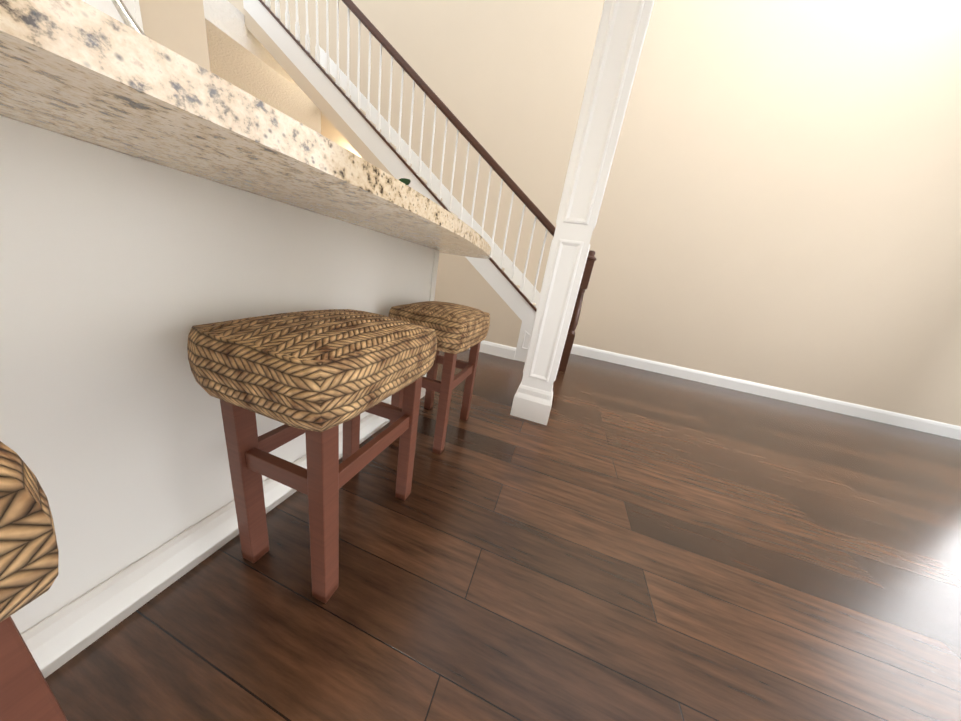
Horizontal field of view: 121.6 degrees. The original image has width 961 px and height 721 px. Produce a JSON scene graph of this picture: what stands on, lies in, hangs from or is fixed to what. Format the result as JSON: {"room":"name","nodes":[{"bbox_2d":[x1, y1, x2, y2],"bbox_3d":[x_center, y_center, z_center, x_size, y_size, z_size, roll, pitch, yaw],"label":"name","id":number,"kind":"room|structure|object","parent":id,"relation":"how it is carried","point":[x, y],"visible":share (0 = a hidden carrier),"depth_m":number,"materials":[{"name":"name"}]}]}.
{"room":"kitchen","nodes":[
{"label":"kitchen","id":0,"kind":"room"},
{"bbox_2d":[139,0,210,71],"bbox_3d":[-3.675,-1.742,1.634,3.800,2.760,1.225,14,18,14],"label":"wall","id":1,"kind":"structure","parent":0,"point":[178,27],"depth_m":1.49,"materials":[{"name":"paint"}]},
{"bbox_2d":[82,0,143,31],"bbox_3d":[-1.935,-0.956,1.172,0.066,2.102,0.846,14,18,14],"label":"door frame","id":2,"kind":"structure","parent":1,"relation":"attached to","point":[107,7],"depth_m":1.29,"materials":[{"name":"paint"}]},
{"bbox_2d":[203,0,320,133],"bbox_3d":[-3.155,-4.410,5.236,2.600,0.290,7.030,14,18,14],"label":"wall","id":3,"kind":"structure","parent":0,"point":[241,57],"depth_m":3.29,"materials":[{"name":"beige paint"}]},
{"bbox_2d":[45,349,960,720],"bbox_3d":[-1.563,-0.098,2.354,15.000,0.100,13.500,14,18,14],"label":"floor","id":4,"kind":"structure","parent":0,"point":[611,541],"depth_m":0.80,"materials":[{"name":"brown wood"}]},
{"bbox_2d":[0,441,67,720],"bbox_3d":[-0.598,0.365,0.121,0.350,0.658,0.460,14,18,14],"label":"stool","id":5,"kind":"object","parent":4,"relation":"on","point":[29,554],"visible":1,"depth_m":0.21,"materials":[{"name":"brown wicker"}]},
{"bbox_2d":[0,116,443,677],"bbox_3d":[-0.841,-0.024,0.821,0.553,0.900,1.978,14,18,14],"label":"kitchen island","id":6,"kind":"object","parent":4,"relation":"on","point":[158,200],"depth_m":0.51,"materials":[{"name":"paint"}]},
{"bbox_2d":[0,0,490,258],"bbox_3d":[-0.594,-0.447,0.711,1.034,0.040,2.134,14,18,14],"label":"island countertop","id":7,"kind":"structure","parent":6,"relation":"on","point":[70,67],"depth_m":0.29,"materials":[{"name":"beige stone"}]},
{"bbox_2d":[112,0,145,35],"bbox_3d":[-0.765,-0.595,0.584,0.288,0.259,0.062,14,18,14],"label":"faucet","id":8,"kind":"object","parent":7,"relation":"on","point":[125,14],"visible":0.02,"depth_m":0.52,"materials":[{"name":"silver metal"}]},
{"bbox_2d":[399,178,410,184],"bbox_3d":[-0.519,-0.864,1.515,0.300,0.291,0.310,14,18,14],"label":"plant","id":9,"kind":"object","parent":7,"relation":"on","point":[405,181],"depth_m":1.41,"materials":[{"name":"green plant"}]},
{"bbox_2d":[187,309,436,603],"bbox_3d":[-0.394,0.199,0.759,0.350,0.658,0.460,14,18,14],"label":"stool","id":10,"kind":"object","parent":4,"relation":"on","point":[317,377],"visible":1,"depth_m":0.57,"materials":[{"name":"brown wicker"}]},
{"bbox_2d":[243,0,596,371],"bbox_3d":[-0.616,-2.350,3.138,4.159,3.976,0.995,14,18,14],"label":"staircase","id":11,"kind":"structure","parent":4,"relation":"on","point":[500,289],"depth_m":2.81,"materials":[{"name":"wood"}]},
{"bbox_2d":[388,301,489,453],"bbox_3d":[-0.206,0.045,1.346,0.350,0.658,0.460,14,18,14],"label":"stool","id":12,"kind":"object","parent":4,"relation":"on","point":[459,328],"visible":0.75,"depth_m":1.16,"materials":[{"name":"brown wicker"}]},
{"bbox_2d":[510,0,654,424],"bbox_3d":[0.568,-1.068,1.342,0.316,3.000,0.316,14,18,14],"label":"column","id":13,"kind":"structure","parent":4,"relation":"on","point":[621,33],"depth_m":1.32,"materials":[{"name":"white wood"}]},
{"bbox_2d":[228,0,960,425],"bbox_3d":[-0.006,-3.267,3.299,14.000,5.800,0.100,14,18,14],"label":"wall","id":14,"kind":"structure","parent":0,"point":[782,202],"depth_m":2.81,"materials":[{"name":"paint"}]},
{"bbox_2d":[571,344,960,439],"bbox_3d":[3.417,0.378,3.094,4.750,0.135,0.016,14,18,14],"label":"baseboard","id":15,"kind":"structure","parent":14,"relation":"attached to","point":[890,417],"depth_m":3.08,"materials":[{"name":"white wood"}]}
]}

